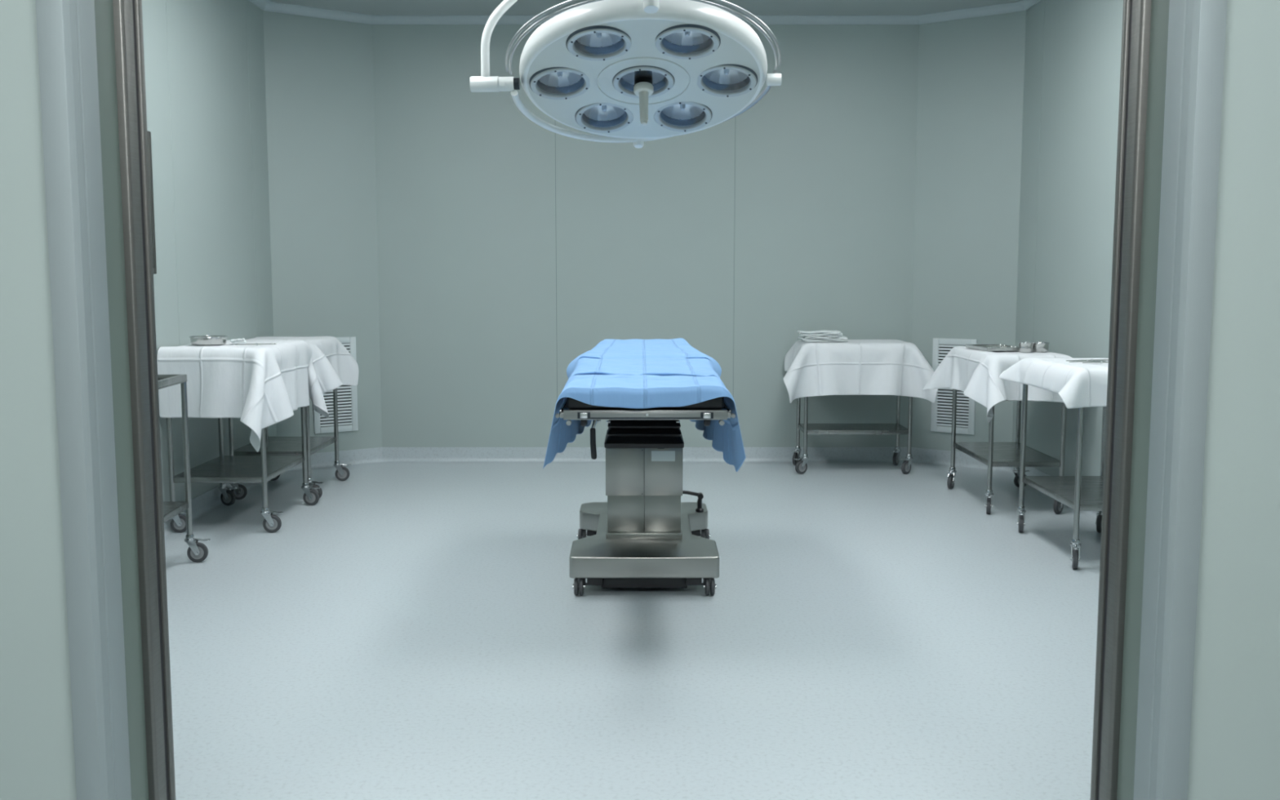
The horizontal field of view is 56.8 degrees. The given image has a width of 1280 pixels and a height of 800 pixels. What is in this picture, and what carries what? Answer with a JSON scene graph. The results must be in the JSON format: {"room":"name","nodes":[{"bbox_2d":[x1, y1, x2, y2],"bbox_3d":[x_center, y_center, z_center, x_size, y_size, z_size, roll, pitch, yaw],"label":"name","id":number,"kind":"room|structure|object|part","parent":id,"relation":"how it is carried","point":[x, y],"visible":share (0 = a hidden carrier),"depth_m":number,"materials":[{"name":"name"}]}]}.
{"room":"hospital corridor","nodes":[
{"label":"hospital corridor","id":0,"kind":"room"},
{"bbox_2d":[0,0,76,799],"bbox_3d":[-2.230,-0.418,1.857,2.740,3.045,0.260,0,6,0],"label":"wall","id":1,"kind":"structure","parent":0,"point":[37,762],"depth_m":1.78,"materials":[{"name":"grey paint"}]},
{"bbox_2d":[35,0,148,799],"bbox_3d":[-0.842,0.047,1.859,0.044,2.120,0.203,0,6,0],"label":"door frame","id":2,"kind":"structure","parent":1,"relation":"in","point":[104,9],"depth_m":1.79,"materials":[{"name":"grey metal"}]},
{"bbox_2d":[112,0,166,799],"bbox_3d":[-0.838,0.036,1.957,0.044,2.120,0.038,0,6,0],"label":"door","id":3,"kind":"structure","parent":2,"relation":"attached to","point":[122,9],"depth_m":1.94,"materials":[{"name":"silver metal"}]},
{"bbox_2d":[132,0,168,799],"bbox_3d":[-0.840,0.034,1.984,0.040,2.120,0.016,0,6,0],"label":"door frame","id":4,"kind":"structure","parent":3,"relation":"attached to","point":[133,1],"depth_m":1.98,"materials":[{"name":"grey metal"}]},
{"bbox_2d":[134,0,175,799],"bbox_3d":[-0.837,0.030,2.016,0.047,2.120,0.047,0,6,0],"label":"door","id":5,"kind":"structure","parent":1,"relation":"in","point":[138,3],"depth_m":1.99,"materials":[{"name":"silver metal"}]},
{"bbox_2d":[142,0,276,501],"bbox_3d":[-2.470,-0.734,4.870,0.100,3.045,5.800,0,6,0],"label":"wall","id":6,"kind":"structure","parent":0,"point":[205,70],"depth_m":6.63,"materials":[{"name":"white paint"}]},
{"bbox_2d":[146,130,156,274],"bbox_3d":[-2.402,-0.928,5.453,0.035,0.690,0.720,0,6,0],"label":"x-ray viewer","id":7,"kind":"object","parent":6,"relation":"attached to","point":[149,148],"visible":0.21,"depth_m":5.79,"materials":[{"name":"silver metal"}]},
{"bbox_2d":[164,482,262,537],"bbox_3d":[-2.395,0.729,5.023,0.050,0.101,5.800,0,6,0],"label":"baseboard","id":8,"kind":"structure","parent":6,"relation":"attached to","point":[209,501],"depth_m":6.57,"materials":[{"name":"plastic"}]},
{"bbox_2d":[248,0,271,10],"bbox_3d":[-2.389,-2.223,4.714,0.062,0.050,5.800,0,6,0],"label":"crown molding","id":9,"kind":"structure","parent":6,"relation":"attached to","point":[261,4],"depth_m":7.51,"materials":[{"name":"grey paint"}]},
{"bbox_2d":[262,10,382,453],"bbox_3d":[-2.147,-1.062,8.009,0.742,3.045,0.100,-4,7,-35],"label":"wall","id":10,"kind":"structure","parent":0,"point":[319,76],"depth_m":7.94,"materials":[{"name":"grey paint"}]},
{"bbox_2d":[264,1,373,24],"bbox_3d":[-2.099,-2.545,7.787,0.742,0.050,0.062,-4,7,-35],"label":"crown molding","id":11,"kind":"structure","parent":10,"relation":"attached to","point":[274,6],"depth_m":7.79,"materials":[{"name":"grey plastic"}]},
{"bbox_2d":[285,447,382,471],"bbox_3d":[-2.103,0.407,8.101,0.742,0.101,0.050,-4,7,-35],"label":"baseboard","id":12,"kind":"structure","parent":10,"relation":"attached to","point":[368,455],"depth_m":8.18,"materials":[{"name":"plastic"}]},
{"bbox_2d":[313,336,358,434],"bbox_3d":[-2.082,-0.103,8.085,0.310,0.650,0.015,-4,7,-35],"label":"air vent","id":13,"kind":"object","parent":10,"relation":"in","point":[347,395],"visible":0.53,"depth_m":8.12,"materials":[{"name":"white metal"}]},
{"bbox_2d":[164,462,1101,799],"bbox_3d":[0.050,0.990,3.321,7.300,0.060,10.800,0,6,0],"label":"floor","id":14,"kind":"structure","parent":0,"point":[411,631],"depth_m":4.22,"materials":[{"name":"plastic"}]},
{"bbox_2d":[157,374,210,562],"bbox_3d":[-2.183,0.350,5.011,0.483,0.860,0.738,0,6,-3],"label":"trolley","id":15,"kind":"object","parent":14,"relation":"on","point":[197,552],"visible":0.22,"depth_m":5.34,"materials":[{"name":"silver metal"}]},
{"bbox_2d":[163,501,188,522],"bbox_3d":[-2.215,0.511,5.026,0.378,0.028,0.698,0,6,-3],"label":"shelf","id":16,"kind":"object","parent":15,"relation":"attached to","point":[171,508],"depth_m":5.25,"materials":[{"name":"silver metal"}]},
{"bbox_3d":[-2.051,0.268,5.358,0.026,0.710,0.026,0,6,-3],"label":"leg","id":17,"kind":"part","parent":15,"relation":"part of","materials":[{"name":"silver metal"}]},
{"bbox_3d":[-2.002,0.637,5.401,0.078,0.017,0.024,-1,6,-6],"label":"brake lever","id":18,"kind":"part","parent":15,"relation":"part of","materials":[{"name":"silver metal"}]},
{"bbox_2d":[166,406,320,533],"bbox_3d":[-2.108,0.175,6.345,0.583,0.929,0.773,0,6,0],"label":"trolley","id":19,"kind":"object","parent":14,"relation":"on","point":[223,469],"visible":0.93,"depth_m":6.21,"materials":[{"name":"silver metal"}]},
{"bbox_3d":[-2.375,0.168,5.980,0.026,0.780,0.026,0,6,0],"label":"leg","id":20,"kind":"part","parent":19,"relation":"part of","materials":[{"name":"silver metal"}]},
{"bbox_3d":[-2.375,0.092,6.701,0.026,0.780,0.026,0,6,0],"label":"leg","id":21,"kind":"part","parent":19,"relation":"part of","materials":[{"name":"silver metal"}]},
{"bbox_2d":[156,339,311,452],"bbox_3d":[-2.091,-0.043,6.237,0.640,0.507,1.037,0,6,0],"label":"tablecloth","id":22,"kind":"object","parent":19,"relation":"on","point":[262,386],"visible":0.88,"depth_m":5.92,"materials":[{"name":"white fabric"}]},
{"bbox_2d":[189,335,227,345],"bbox_3d":[-2.245,-0.311,6.161,0.189,0.043,0.189,0,6,0],"label":"basin","id":23,"kind":"object","parent":22,"relation":"on","point":[195,340],"visible":1,"depth_m":6.09,"materials":[{"name":"silver metal"}]},
{"bbox_2d":[230,337,247,343],"bbox_3d":[-2.103,-0.309,6.205,0.084,0.029,0.092,-2,6,-17],"label":"gauze","id":24,"kind":"object","parent":22,"relation":"on","point":[233,340],"visible":0.99,"depth_m":6.17,"materials":[{"name":"white fabric"}]},
{"bbox_2d":[235,342,276,345],"bbox_3d":[-1.967,-0.285,6.058,0.207,0.012,0.037,0,6,-3],"label":"forceps","id":25,"kind":"object","parent":22,"relation":"on","point":[255,344],"visible":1,"depth_m":6.05,"materials":[{"name":"silver metal"}]},
{"bbox_3d":[-1.966,-0.284,6.054,0.207,0.009,0.015,0,6,1],"label":"blade","id":26,"kind":"part","parent":25,"relation":"part of","materials":[{"name":"silver metal"}]},
{"bbox_2d":[173,455,304,482],"bbox_3d":[-2.140,0.368,6.365,0.478,0.028,0.733,0,6,0],"label":"shelf","id":27,"kind":"object","parent":19,"relation":"attached to","point":[223,468],"depth_m":6.26,"materials":[{"name":"silver metal"}]},
{"bbox_3d":[-1.905,0.168,5.980,0.026,0.780,0.026,0,6,0],"label":"leg","id":28,"kind":"part","parent":19,"relation":"part of","materials":[{"name":"silver metal"}]},
{"bbox_3d":[-1.856,0.572,6.025,0.078,0.017,0.024,0,6,-3],"label":"brake lever","id":29,"kind":"part","parent":19,"relation":"part of","materials":[{"name":"silver metal"}]},
{"bbox_3d":[-1.905,0.092,6.701,0.026,0.780,0.026,0,6,0],"label":"leg","id":30,"kind":"part","parent":19,"relation":"part of","materials":[{"name":"silver metal"}]},
{"bbox_2d":[228,387,351,499],"bbox_3d":[-2.120,0.096,7.197,0.558,0.909,0.714,0,6,0],"label":"trolley","id":31,"kind":"object","parent":14,"relation":"on","point":[275,446],"visible":0.52,"depth_m":7.04,"materials":[{"name":"silver metal"}]},
{"bbox_3d":[-2.375,0.085,6.866,0.026,0.760,0.026,0,6,0],"label":"leg","id":32,"kind":"part","parent":31,"relation":"part of","materials":[{"name":"silver metal"}]},
{"bbox_3d":[-2.375,0.019,7.503,0.026,0.760,0.026,0,6,0],"label":"leg","id":33,"kind":"part","parent":31,"relation":"part of","materials":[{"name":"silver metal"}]},
{"bbox_2d":[233,436,336,455],"bbox_3d":[-2.152,0.280,7.208,0.453,0.028,0.648,0,6,0],"label":"shelf","id":34,"kind":"object","parent":31,"relation":"attached to","point":[275,446],"depth_m":7.10,"materials":[{"name":"silver metal"}]},
{"bbox_2d":[241,336,358,417],"bbox_3d":[-2.085,-0.153,7.187,0.661,0.443,0.862,0,6,0],"label":"tablecloth","id":35,"kind":"object","parent":31,"relation":"on","point":[331,366],"visible":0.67,"depth_m":7.01,"materials":[{"name":"white fabric"}]},
{"bbox_3d":[-1.930,0.085,6.866,0.026,0.760,0.026,0,6,0],"label":"leg","id":36,"kind":"part","parent":31,"relation":"part of","materials":[{"name":"silver metal"}]},
{"bbox_3d":[-1.930,0.019,7.503,0.026,0.760,0.026,0,6,0],"label":"leg","id":37,"kind":"part","parent":31,"relation":"part of","materials":[{"name":"silver metal"}]},
{"bbox_2d":[555,396,735,595],"bbox_3d":[0.018,0.306,4.946,0.652,0.961,1.996,0,6,0],"label":"table","id":38,"kind":"object","parent":14,"relation":"on","point":[644,535],"visible":0.88,"depth_m":5.09,"materials":[{"name":"silver metal"}]},
{"bbox_3d":[-0.252,-0.023,4.628,0.039,0.025,1.330,0,6,0],"label":"rail","id":39,"kind":"part","parent":38,"relation":"part of","materials":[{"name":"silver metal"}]},
{"bbox_3d":[-0.244,0.067,4.059,0.018,0.039,0.030,0,6,0],"label":"rail knob","id":40,"kind":"part","parent":38,"relation":"part of","materials":[{"name":"silver metal"}]},
{"bbox_3d":[-0.186,0.051,3.918,0.025,0.018,0.005,0,6,0],"label":"clamp plate","id":41,"kind":"part","parent":38,"relation":"part of","materials":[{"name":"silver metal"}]},
{"bbox_2d":[542,337,746,471],"bbox_3d":[0.018,0.001,4.924,0.692,0.414,2.048,0,6,0],"label":"drape","id":42,"kind":"object","parent":38,"relation":"on","point":[633,373],"visible":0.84,"depth_m":4.32,"materials":[{"name":"blue fabric"}]},
{"bbox_3d":[0.018,-0.023,4.133,0.524,0.068,0.405,0,6,0],"label":"mattress","id":43,"kind":"part","parent":38,"relation":"part of","materials":[{"name":"black plastic"}]},
{"bbox_3d":[0.018,0.049,3.936,0.544,0.032,0.022,0,6,0],"label":"rail","id":44,"kind":"part","parent":38,"relation":"part of","materials":[{"name":"silver metal"}]},
{"bbox_3d":[0.018,-0.048,4.904,0.510,0.043,1.915,0,6,0],"label":"table frame","id":45,"kind":"part","parent":38,"relation":"part of","materials":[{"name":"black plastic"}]},
{"bbox_3d":[0.100,0.241,5.094,0.102,0.045,0.001,0,6,0],"label":"label plate","id":46,"kind":"part","parent":38,"relation":"part of","materials":[{"name":"white paper"}]},
{"bbox_3d":[0.222,0.483,5.710,0.178,0.118,0.041,-1,6,-11],"label":"crank lever","id":47,"kind":"part","parent":38,"relation":"part of","materials":[{"name":"black plastic"}]},
{"bbox_3d":[0.222,0.051,3.918,0.025,0.018,0.005,0,6,0],"label":"clamp plate","id":48,"kind":"part","parent":38,"relation":"part of","materials":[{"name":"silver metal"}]},
{"bbox_3d":[0.280,0.067,4.059,0.018,0.039,0.030,0,6,0],"label":"rail knob","id":49,"kind":"part","parent":38,"relation":"part of","materials":[{"name":"silver metal"}]},
{"bbox_3d":[0.287,-0.023,4.628,0.039,0.025,1.330,0,6,0],"label":"rail","id":50,"kind":"part","parent":38,"relation":"part of","materials":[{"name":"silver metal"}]},
{"bbox_2d":[791,395,912,474],"bbox_3d":[1.408,0.047,7.951,0.793,0.851,0.452,0,6,0],"label":"trolley","id":51,"kind":"object","parent":14,"relation":"on","point":[800,463],"visible":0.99,"depth_m":7.83,"materials":[{"name":"silver metal"}]},
{"bbox_3d":[1.092,-0.020,8.147,0.026,0.702,0.026,0,6,0],"label":"leg","id":52,"kind":"part","parent":51,"relation":"part of","materials":[{"name":"silver metal"}]},
{"bbox_3d":[1.092,0.018,7.789,0.026,0.702,0.026,0,6,0],"label":"leg","id":53,"kind":"part","parent":51,"relation":"part of","materials":[{"name":"silver metal"}]},
{"bbox_2d":[797,423,908,434],"bbox_3d":[1.436,0.195,7.989,0.696,0.028,0.368,0,6,0],"label":"shelf","id":54,"kind":"object","parent":51,"relation":"attached to","point":[811,428],"depth_m":7.87,"materials":[{"name":"silver metal"}]},
{"bbox_2d":[783,339,937,403],"bbox_3d":[1.435,-0.202,7.922,1.012,0.388,0.616,0,6,0],"label":"tablecloth","id":55,"kind":"object","parent":51,"relation":"on","point":[897,367],"visible":0.92,"depth_m":7.72,"materials":[{"name":"white fabric"}]},
{"bbox_2d":[797,334,848,342],"bbox_3d":[1.221,-0.411,7.885,0.304,0.039,0.231,0,6,-2],"label":"folded towel","id":56,"kind":"object","parent":55,"relation":"on","point":[807,338],"visible":0.98,"depth_m":7.78,"materials":[{"name":"white fabric"}]},
{"bbox_2d":[796,329,842,336],"bbox_3d":[1.200,-0.446,7.881,0.292,0.032,0.211,0,6,3],"label":"folded towel","id":57,"kind":"object","parent":56,"relation":"on","point":[822,332],"visible":1,"depth_m":7.79,"materials":[{"name":"white fabric"}]},
{"bbox_3d":[1.780,-0.020,8.147,0.026,0.702,0.026,0,6,0],"label":"leg","id":58,"kind":"part","parent":51,"relation":"part of","materials":[{"name":"silver metal"}]},
{"bbox_3d":[1.780,0.018,7.789,0.026,0.702,0.026,0,6,0],"label":"leg","id":59,"kind":"part","parent":51,"relation":"part of","materials":[{"name":"silver metal"}]},
{"bbox_2d":[947,389,1066,514],"bbox_3d":[2.140,0.157,6.849,0.535,0.861,0.894,0,6,0],"label":"trolley","id":60,"kind":"object","parent":14,"relation":"on","point":[991,454],"visible":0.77,"depth_m":6.68,"materials":[{"name":"silver metal"}]},
{"bbox_3d":[1.925,0.069,7.252,0.026,0.712,0.026,0,6,0],"label":"leg","id":61,"kind":"part","parent":60,"relation":"part of","materials":[{"name":"silver metal"}]},
{"bbox_3d":[1.925,0.149,6.486,0.026,0.712,0.026,0,6,0],"label":"leg","id":62,"kind":"part","parent":60,"relation":"part of","materials":[{"name":"silver metal"}]},
{"bbox_2d":[922,346,1072,422],"bbox_3d":[2.114,-0.112,6.843,0.671,0.363,1.106,0,6,-2],"label":"tablecloth","id":63,"kind":"object","parent":60,"relation":"on","point":[976,373],"visible":0.64,"depth_m":6.48,"materials":[{"name":"white fabric"}]},
{"bbox_2d":[965,344,1018,351],"bbox_3d":[2.040,-0.302,6.806,0.225,0.019,0.324,-1,6,-6],"label":"tray","id":64,"kind":"object","parent":63,"relation":"on","point":[971,346],"visible":0.68,"depth_m":6.67,"materials":[{"name":"silver metal"}]},
{"bbox_2d":[980,344,1006,346],"bbox_3d":[2.037,-0.314,6.879,0.177,0.016,0.077,-1,6,-9],"label":"forceps","id":65,"kind":"object","parent":64,"relation":"on","point":[1001,345],"visible":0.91,"depth_m":6.87,"materials":[{"name":"silver metal"}]},
{"bbox_2d":[996,346,1017,347],"bbox_3d":[2.048,-0.297,6.714,0.177,0.016,0.077,-1,6,-6],"label":"forceps","id":66,"kind":"object","parent":64,"relation":"on","point":[1011,346],"visible":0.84,"depth_m":6.71,"materials":[{"name":"silver metal"}]},
{"bbox_2d":[1017,342,1032,352],"bbox_3d":[2.150,-0.295,6.605,0.077,0.055,0.077,0,6,0],"label":"gallipot","id":67,"kind":"object","parent":63,"relation":"on","point":[1024,347],"visible":1,"depth_m":6.58,"materials":[{"name":"silver metal"}]},
{"bbox_2d":[1031,342,1049,351],"bbox_3d":[2.245,-0.299,6.665,0.115,0.051,0.115,0,6,0],"label":"bowl","id":68,"kind":"object","parent":63,"relation":"on","point":[1036,346],"visible":0.8,"depth_m":6.62,"materials":[{"name":"silver metal"}]},
{"bbox_2d":[953,442,1060,466],"bbox_3d":[2.123,0.313,6.890,0.403,0.028,0.778,0,6,0],"label":"shelf","id":69,"kind":"object","parent":60,"relation":"attached to","point":[1004,454],"depth_m":6.75,"materials":[{"name":"silver metal"}]},
{"bbox_3d":[2.320,0.069,7.252,0.026,0.712,0.026,0,6,0],"label":"leg","id":70,"kind":"part","parent":60,"relation":"part of","materials":[{"name":"silver metal"}]},
{"bbox_3d":[2.320,0.149,6.486,0.026,0.712,0.026,0,6,0],"label":"leg","id":71,"kind":"part","parent":60,"relation":"part of","materials":[{"name":"silver metal"}]},
{"bbox_2d":[1016,383,1106,568],"bbox_3d":[2.148,0.278,5.613,0.472,0.877,0.871,0,6,0],"label":"trolley","id":72,"kind":"object","parent":14,"relation":"on","point":[1078,492],"visible":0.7,"depth_m":5.73,"materials":[{"name":"silver metal"}]},
{"bbox_3d":[1.950,0.190,6.018,0.026,0.728,0.026,0,6,0],"label":"leg","id":73,"kind":"part","parent":72,"relation":"part of","materials":[{"name":"silver metal"}]},
{"bbox_2d":[999,357,1108,408],"bbox_3d":[2.138,-0.094,5.590,0.619,0.168,0.981,0,6,0],"label":"tablecloth","id":74,"kind":"object","parent":72,"relation":"on","point":[1079,384],"visible":0.53,"depth_m":5.35,"materials":[{"name":"white fabric"}]},
{"bbox_2d":[1066,359,1108,361],"bbox_3d":[2.165,-0.190,5.641,0.270,0.016,0.077,0,6,0],"label":"forceps","id":75,"kind":"object","parent":74,"relation":"on","point":[1090,359],"visible":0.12,"depth_m":5.64,"materials":[{"name":"silver metal"}]},
{"bbox_3d":[2.165,-0.190,5.631,0.271,0.014,0.029,1,6,7],"label":"blade","id":76,"kind":"part","parent":75,"relation":"part of","materials":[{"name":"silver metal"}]},
{"bbox_2d":[1069,360,1106,362],"bbox_3d":[2.102,-0.181,5.569,0.164,0.012,0.037,0,6,2],"label":"forceps","id":77,"kind":"object","parent":74,"relation":"on","point":[1086,361],"visible":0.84,"depth_m":5.57,"materials":[{"name":"silver metal"}]},
{"bbox_3d":[2.102,-0.181,5.565,0.164,0.009,0.015,1,6,7],"label":"blade","id":78,"kind":"part","parent":77,"relation":"part of","materials":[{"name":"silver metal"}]},
{"bbox_2d":[1082,360,1108,363],"bbox_3d":[2.162,-0.177,5.518,0.205,0.016,0.077,0,6,-3],"label":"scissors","id":79,"kind":"object","parent":74,"relation":"on","point":[1100,362],"visible":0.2,"depth_m":5.51,"materials":[{"name":"silver metal"}]},
{"bbox_3d":[2.163,-0.177,5.500,0.205,0.014,0.042,0,6,-3],"label":"blade","id":80,"kind":"part","parent":79,"relation":"part of","materials":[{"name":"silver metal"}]},
{"bbox_2d":[1022,475,1103,511],"bbox_3d":[2.155,0.442,5.662,0.418,0.028,0.768,0,6,0],"label":"shelf","id":81,"kind":"object","parent":72,"relation":"attached to","point":[1060,488],"depth_m":5.68,"materials":[{"name":"silver metal"}]},
{"bbox_3d":[1.935,0.653,5.255,0.024,0.017,0.078,2,6,18],"label":"brake lever","id":82,"kind":"part","parent":72,"relation":"part of","materials":[{"name":"silver metal"}]},
{"bbox_3d":[1.950,0.269,5.262,0.026,0.728,0.026,0,6,0],"label":"leg","id":83,"kind":"part","parent":72,"relation":"part of","materials":[{"name":"silver metal"}]},
{"bbox_3d":[2.360,0.190,6.018,0.026,0.728,0.026,0,6,0],"label":"leg","id":84,"kind":"part","parent":72,"relation":"part of","materials":[{"name":"silver metal"}]},
{"bbox_2d":[269,0,1019,14],"bbox_3d":[0.025,-2.317,5.086,5.450,0.060,6.600,0,6,0],"label":"ceiling","id":85,"kind":"structure","parent":0,"point":[362,6],"depth_m":7.67,"materials":[{"name":"grey paint"}]},
{"bbox_2d":[470,0,781,148],"bbox_3d":[0.018,-1.549,4.061,0.913,1.255,0.889,-6,8,-44],"label":"light","id":86,"kind":"object","parent":85,"relation":"hanging from","point":[637,72],"visible":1,"depth_m":4.03,"materials":[{"name":"white metal"}]},
{"bbox_3d":[-0.263,-1.501,4.088,0.578,0.804,0.036,-1,6,-5],"label":"arm","id":87,"kind":"part","parent":86,"relation":"part of","materials":[{"name":"white metal"}]},
{"bbox_3d":[-0.279,-1.150,4.121,0.026,0.058,0.026,-5,-14,-1],"label":"bulb","id":88,"kind":"part","parent":86,"relation":"part of","materials":[{"name":"white"}]},
{"bbox_3d":[-0.135,-1.214,3.876,0.026,0.058,0.026,-3,-11,0],"label":"bulb","id":89,"kind":"part","parent":86,"relation":"part of","materials":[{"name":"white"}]},
{"bbox_3d":[-0.133,-1.090,4.364,0.026,0.058,0.026,-3,-18,0],"label":"bulb","id":90,"kind":"part","parent":86,"relation":"part of","materials":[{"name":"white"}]},
{"bbox_3d":[-0.006,-0.995,4.556,0.040,0.042,0.040,-1,-14,0],"label":"knob","id":91,"kind":"part","parent":86,"relation":"part of","materials":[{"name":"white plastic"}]},
{"bbox_2d":[634,70,652,84],"bbox_3d":[0.012,-1.117,4.111,0.062,0.072,0.062,-1,-14,0],"label":"socket","id":92,"kind":"object","parent":86,"relation":"attached to","point":[644,77],"depth_m":4.08,"materials":[{"name":"black plastic"}]},
{"bbox_3d":[0.013,-1.016,4.085,0.069,0.145,0.069,-1,-14,0],"label":"handle","id":93,"kind":"part","parent":86,"relation":"part of","materials":[{"name":"white plastic"}]},
{"bbox_3d":[0.012,-1.099,4.123,0.810,0.004,0.810,-1,-14,0],"label":"plate","id":94,"kind":"part","parent":86,"relation":"part of","materials":[{"name":"white metal"}]},
{"bbox_3d":[0.158,-1.095,4.364,0.026,0.058,0.026,1,-18,1],"label":"bulb","id":95,"kind":"part","parent":86,"relation":"part of","materials":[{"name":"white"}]},
{"bbox_3d":[0.155,-1.218,3.876,0.026,0.058,0.026,1,-11,1],"label":"bulb","id":96,"kind":"part","parent":86,"relation":"part of","materials":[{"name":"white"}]},
{"bbox_3d":[0.302,-1.159,4.120,0.026,0.058,0.026,3,-14,1],"label":"bulb","id":97,"kind":"part","parent":86,"relation":"part of","materials":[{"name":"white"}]},
{"bbox_2d":[372,24,919,447],"bbox_3d":[0.039,-1.086,8.232,3.708,3.045,0.100,0,6,0],"label":"wall","id":98,"kind":"structure","parent":0,"point":[510,246],"depth_m":8.18,"materials":[{"name":"grey paint"}]},
{"bbox_2d":[382,447,908,462],"bbox_3d":[0.039,0.385,8.310,3.708,0.101,0.050,0,6,0],"label":"baseboard","id":99,"kind":"structure","parent":98,"relation":"attached to","point":[389,455],"depth_m":8.33,"materials":[{"name":"plastic"}]},
{"bbox_2d":[372,14,919,24],"bbox_3d":[0.039,-2.567,7.995,3.708,0.050,0.062,0,6,0],"label":"crown molding","id":100,"kind":"structure","parent":98,"relation":"attached to","point":[377,19],"depth_m":8.00,"materials":[{"name":"grey plastic"}]},
{"bbox_2d":[911,10,1026,452],"bbox_3d":[2.216,-1.062,8.008,0.728,3.045,0.100,4,7,36],"label":"wall","id":101,"kind":"structure","parent":0,"point":[971,77],"depth_m":7.93,"materials":[{"name":"grey paint"}]},
{"bbox_2d":[930,337,977,435],"bbox_3d":[2.143,-0.095,8.092,0.310,0.647,0.015,4,7,36],"label":"air vent","id":102,"kind":"object","parent":101,"relation":"in","point":[941,411],"visible":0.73,"depth_m":8.11,"materials":[{"name":"white metal"}]},
{"bbox_2d":[911,447,1010,471],"bbox_3d":[2.172,0.407,8.101,0.728,0.101,0.050,4,7,36],"label":"baseboard","id":103,"kind":"structure","parent":101,"relation":"attached to","point":[920,455],"depth_m":8.16,"materials":[{"name":"plastic"}]},
{"bbox_2d":[918,1,1025,24],"bbox_3d":[2.168,-2.545,7.787,0.728,0.050,0.062,4,7,36],"label":"crown molding","id":104,"kind":"structure","parent":101,"relation":"attached to","point":[1015,6],"depth_m":7.79,"materials":[{"name":"grey plastic"}]},
{"bbox_2d":[1012,0,1123,475],"bbox_3d":[2.530,-0.734,4.870,0.100,3.045,5.800,0,6,0],"label":"wall","id":105,"kind":"structure","parent":0,"point":[1073,53],"depth_m":6.86,"materials":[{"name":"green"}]},
{"bbox_2d":[1018,0,1040,10],"bbox_3d":[2.449,-2.223,4.714,0.062,0.050,5.800,0,6,0],"label":"crown molding","id":106,"kind":"structure","parent":105,"relation":"attached to","point":[1028,4],"depth_m":7.50,"materials":[{"name":"grey plastic"}]},
{"bbox_2d":[1004,466,1102,520],"bbox_3d":[2.455,0.729,5.023,0.050,0.101,5.800,0,6,0],"label":"baseboard","id":107,"kind":"structure","parent":105,"relation":"attached to","point":[1033,471],"depth_m":7.37,"materials":[{"name":"plastic"}]},
{"bbox_2d":[1186,0,1279,799],"bbox_3d":[2.268,-0.418,1.857,2.864,3.045,0.260,0,6,0],"label":"wall","id":108,"kind":"structure","parent":0,"point":[1234,752],"depth_m":1.78,"materials":[{"name":"grey paint"}]},
{"bbox_2d":[1090,0,1130,799],"bbox_3d":[0.812,0.030,2.016,0.047,2.120,0.047,0,6,0],"label":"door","id":109,"kind":"structure","parent":108,"relation":"in","point":[1126,11],"depth_m":1.99,"materials":[{"name":"silver metal"}]},
{"bbox_2d":[1116,0,1227,799],"bbox_3d":[0.818,0.047,1.859,0.044,2.120,0.203,0,6,0],"label":"door frame","id":110,"kind":"structure","parent":108,"relation":"in","point":[1159,8],"depth_m":1.79,"materials":[{"name":"grey metal"}]},
{"bbox_2d":[1098,0,1151,799],"bbox_3d":[0.814,0.036,1.957,0.044,2.120,0.038,0,6,0],"label":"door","id":111,"kind":"structure","parent":110,"relation":"attached to","point":[1141,9],"depth_m":1.94,"materials":[{"name":"silver metal"}]},
{"bbox_2d":[1097,0,1132,799],"bbox_3d":[0.816,0.034,1.984,0.040,2.120,0.016,0,6,0],"label":"door frame","id":112,"kind":"structure","parent":111,"relation":"attached to","point":[1131,3],"depth_m":1.98,"materials":[{"name":"grey metal"}]}
]}

